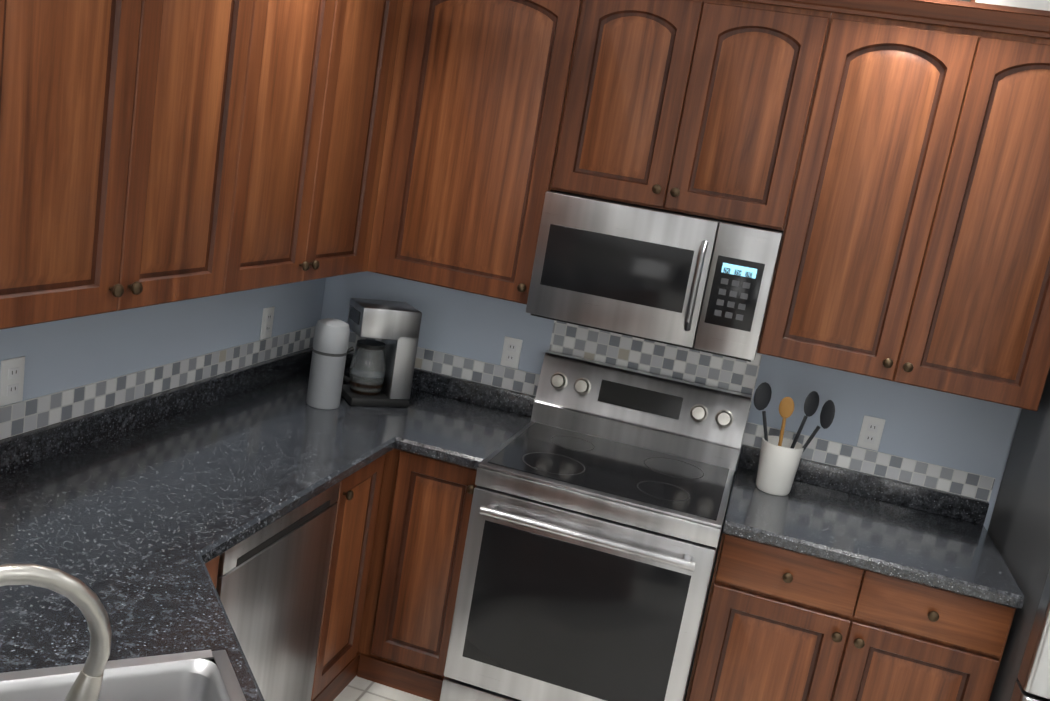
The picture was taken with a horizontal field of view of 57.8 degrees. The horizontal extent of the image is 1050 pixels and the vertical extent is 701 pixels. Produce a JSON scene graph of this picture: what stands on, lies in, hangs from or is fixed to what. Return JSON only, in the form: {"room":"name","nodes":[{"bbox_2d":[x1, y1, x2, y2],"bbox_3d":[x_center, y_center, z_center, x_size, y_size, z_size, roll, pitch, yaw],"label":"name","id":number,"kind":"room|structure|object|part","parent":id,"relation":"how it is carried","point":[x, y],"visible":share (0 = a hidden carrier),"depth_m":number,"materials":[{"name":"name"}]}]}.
{"room":"kitchen","nodes":[
{"label":"kitchen","id":0,"kind":"room"},
{"bbox_2d":[0,278,325,406],"bbox_3d":[-1.538,-0.277,2.540,0.781,2.750,2.839,13,12,14],"label":"wall","id":1,"kind":"structure","parent":0,"point":[64,354],"depth_m":2.80,"materials":[{"name":"blue paint"}]},
{"bbox_2d":[0,356,24,405],"bbox_3d":[-1.252,0.075,2.323,0.009,0.115,0.072,13,12,14],"label":"electrical outlet","id":2,"kind":"object","parent":1,"relation":"attached to","point":[11,379],"visible":1,"depth_m":2.32,"materials":[{"name":"white plastic"}]},
{"bbox_2d":[0,0,151,329],"bbox_3d":[-1.042,-0.634,1.875,0.323,1.132,0.433,13,12,14],"label":"upper cabinet","id":3,"kind":"object","parent":1,"relation":"attached to","point":[74,73],"depth_m":1.92,"materials":[{"name":"brown wood"}]},
{"bbox_2d":[0,344,312,471],"bbox_3d":[-1.105,0.162,2.951,0.024,0.080,1.899,13,12,14],"label":"backsplash","id":4,"kind":"structure","parent":1,"relation":"attached to","point":[31,445],"depth_m":2.79,"materials":[{"name":"black stone"}]},
{"bbox_2d":[128,0,263,308],"bbox_3d":[-0.926,-0.697,2.280,0.323,1.132,0.419,13,12,14],"label":"upper cabinet","id":5,"kind":"object","parent":1,"relation":"attached to","point":[202,53],"depth_m":2.30,"materials":[{"name":"brown wood"}]},
{"bbox_2d":[260,306,274,339],"bbox_3d":[-0.931,-0.099,3.441,0.009,0.115,0.072,13,12,14],"label":"electrical outlet","id":6,"kind":"object","parent":1,"relation":"attached to","point":[267,322],"visible":1,"depth_m":3.43,"materials":[{"name":"white plastic"}]},
{"bbox_2d":[232,0,343,292],"bbox_3d":[-0.810,-0.760,2.682,0.323,1.132,0.428,13,12,14],"label":"upper cabinet","id":7,"kind":"object","parent":1,"relation":"attached to","point":[296,54],"depth_m":2.70,"materials":[{"name":"brown wood"}]},
{"bbox_2d":[308,0,399,279],"bbox_3d":[-0.684,-0.828,3.120,0.323,1.132,0.494,13,12,14],"label":"upper cabinet","id":8,"kind":"object","parent":1,"relation":"attached to","point":[367,27],"depth_m":3.09,"materials":[{"name":"brown wood"}]},
{"bbox_2d":[333,676,688,700],"bbox_3d":[-0.064,1.935,0.168,8.920,0.100,7.800,13,12,14],"label":"floor","id":9,"kind":"structure","parent":0,"point":[356,688],"depth_m":3.26,"materials":[{"name":"tile"}]},
{"bbox_2d":[216,482,339,700],"bbox_3d":[-0.966,0.772,2.681,0.576,0.855,0.596,13,12,14],"label":"dishwasher","id":10,"kind":"object","parent":9,"relation":"on","point":[271,583],"visible":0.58,"depth_m":2.62,"materials":[{"name":"grey metal"}]},
{"bbox_2d":[168,436,739,700],"bbox_3d":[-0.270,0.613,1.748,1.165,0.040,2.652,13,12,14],"label":"base cabinet","id":11,"kind":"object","parent":9,"relation":"on","point":[403,509],"depth_m":3.13,"materials":[{"name":"brown wood"}]},
{"bbox_2d":[0,368,530,700],"bbox_3d":[-0.649,0.420,2.164,1.374,0.117,3.271,13,12,14],"label":"countertop","id":12,"kind":"structure","parent":11,"relation":"on","point":[94,606],"depth_m":2.26,"materials":[{"name":"black stone"}]},
{"bbox_2d":[0,563,112,700],"bbox_3d":[-0.656,0.442,1.160,0.194,0.387,0.201,13,12,14],"label":"faucet","id":13,"kind":"object","parent":12,"relation":"on","point":[87,686],"depth_m":1.18,"materials":[{"name":"silver metal"}]},
{"bbox_2d":[306,318,349,409],"bbox_3d":[-0.685,0.042,3.312,0.120,0.306,0.120,13,12,14],"label":"canister","id":14,"kind":"object","parent":12,"relation":"on","point":[329,351],"visible":1,"depth_m":3.27,"materials":[{"name":"grey plastic"}]},
{"bbox_2d":[341,298,421,406],"bbox_3d":[-0.546,0.007,3.466,0.253,0.360,0.180,4,13,-27],"label":"coffee maker","id":15,"kind":"object","parent":12,"relation":"on","point":[381,373],"visible":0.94,"depth_m":3.42,"materials":[{"name":"silver plastic"}]},
{"bbox_2d":[440,351,751,700],"bbox_3d":[0.247,0.703,3.230,0.760,1.170,0.783,13,12,14],"label":"range","id":16,"kind":"object","parent":9,"relation":"on","point":[601,496],"visible":0.98,"depth_m":2.96,"materials":[{"name":"grey metal"}]},
{"bbox_2d":[708,493,871,700],"bbox_3d":[0.815,0.960,3.223,0.420,0.862,0.618,13,12,14],"label":"base cabinet","id":17,"kind":"object","parent":9,"relation":"on","point":[790,617],"depth_m":2.89,"materials":[{"name":"brown wood"}]},
{"bbox_2d":[725,464,1023,607],"bbox_3d":[1.087,0.570,3.078,0.840,0.037,0.630,13,12,14],"label":"countertop","id":18,"kind":"structure","parent":17,"relation":"on","point":[932,548],"depth_m":2.95,"materials":[{"name":"black stone"}]},
{"bbox_2d":[754,382,834,495],"bbox_3d":[0.878,0.300,3.204,0.264,0.365,0.140,13,12,14],"label":"utensil crock","id":19,"kind":"object","parent":18,"relation":"on","point":[780,456],"visible":1,"depth_m":3.17,"materials":[{"name":"white ceramic"}]},
{"bbox_2d":[836,572,1022,700],"bbox_3d":[1.213,1.049,3.123,0.420,0.862,0.618,13,12,14],"label":"base cabinet","id":20,"kind":"object","parent":9,"relation":"on","point":[912,641],"depth_m":2.78,"materials":[{"name":"brown wood"}]},
{"bbox_2d":[987,368,1049,700],"bbox_3d":[1.887,0.773,2.718,0.908,1.778,0.882,13,12,14],"label":"refrigerator","id":21,"kind":"object","parent":9,"relation":"on","point":[1018,531],"visible":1,"depth_m":2.77,"materials":[{"name":"grey metal"}]},
{"bbox_2d":[321,0,1021,684],"bbox_3d":[2.260,0.258,3.089,6.620,2.750,0.120,13,12,14],"label":"wall","id":22,"kind":"structure","parent":0,"point":[951,430],"depth_m":3.37,"materials":[{"name":"blue paint"}]},
{"bbox_2d":[372,0,583,304],"bbox_3d":[-0.152,-0.786,3.359,0.630,1.132,0.370,13,12,14],"label":"upper cabinet","id":23,"kind":"object","parent":22,"relation":"attached to","point":[482,87],"depth_m":3.24,"materials":[{"name":"brown wood"}]},
{"bbox_3d":[0.944,-0.863,1.943,3.957,0.064,1.835,13,12,14],"label":"crown","id":24,"kind":"part","parent":23,"relation":"part of","materials":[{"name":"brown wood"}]},
{"bbox_2d":[500,336,522,368],"bbox_3d":[-0.052,0.009,3.645,0.072,0.115,0.009,13,12,14],"label":"electrical outlet","id":25,"kind":"object","parent":22,"relation":"attached to","point":[511,353],"visible":1,"depth_m":3.64,"materials":[{"name":"white plastic"}]},
{"bbox_2d":[552,0,707,209],"bbox_3d":[0.370,-0.877,3.220,0.386,0.731,0.323,13,12,14],"label":"upper cabinet","id":26,"kind":"object","parent":22,"relation":"attached to","point":[632,71],"depth_m":3.07,"materials":[{"name":"brown wood"}]},
{"bbox_2d":[344,352,988,523],"bbox_3d":[0.362,0.287,3.561,2.565,0.080,0.024,13,12,14],"label":"backsplash","id":27,"kind":"structure","parent":22,"relation":"attached to","point":[924,498],"depth_m":3.37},
{"bbox_2d":[668,0,839,235],"bbox_3d":[0.736,-0.795,3.127,0.386,0.731,0.323,13,12,14],"label":"upper cabinet","id":28,"kind":"object","parent":22,"relation":"attached to","point":[756,79],"depth_m":2.98,"materials":[{"name":"brown wood"}]},
{"bbox_2d":[526,191,783,361],"bbox_3d":[0.442,-0.263,3.217,0.761,0.417,0.452,13,12,14],"label":"microwave","id":29,"kind":"object","parent":28,"relation":"attached to","point":[690,281],"visible":0.98,"depth_m":3.04,"materials":[{"name":"grey metal"}]},
{"bbox_2d":[857,415,885,450],"bbox_3d":[1.210,0.289,3.326,0.072,0.115,0.009,13,12,14],"label":"electrical outlet","id":30,"kind":"object","parent":22,"relation":"attached to","point":[871,432],"visible":1,"depth_m":3.32,"materials":[{"name":"white plastic"}]},
{"bbox_2d":[757,0,991,382],"bbox_3d":[1.088,-0.516,3.070,0.424,1.132,0.323,13,12,14],"label":"upper cabinet","id":31,"kind":"object","parent":22,"relation":"attached to","point":[882,166],"depth_m":2.91,"materials":[{"name":"brown wood"}]},
{"bbox_2d":[900,4,1049,411],"bbox_3d":[1.489,-0.427,2.969,0.423,1.132,0.323,13,12,14],"label":"upper cabinet","id":32,"kind":"object","parent":22,"relation":"attached to","point":[981,330],"depth_m":2.84,"materials":[{"name":"brown wood"}]},
{"bbox_2d":[970,0,1049,10],"bbox_3d":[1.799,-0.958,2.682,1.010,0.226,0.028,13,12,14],"label":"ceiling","id":33,"kind":"structure","parent":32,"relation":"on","point":[1038,4],"depth_m":2.77,"materials":[{"name":"white paint"}]}
]}

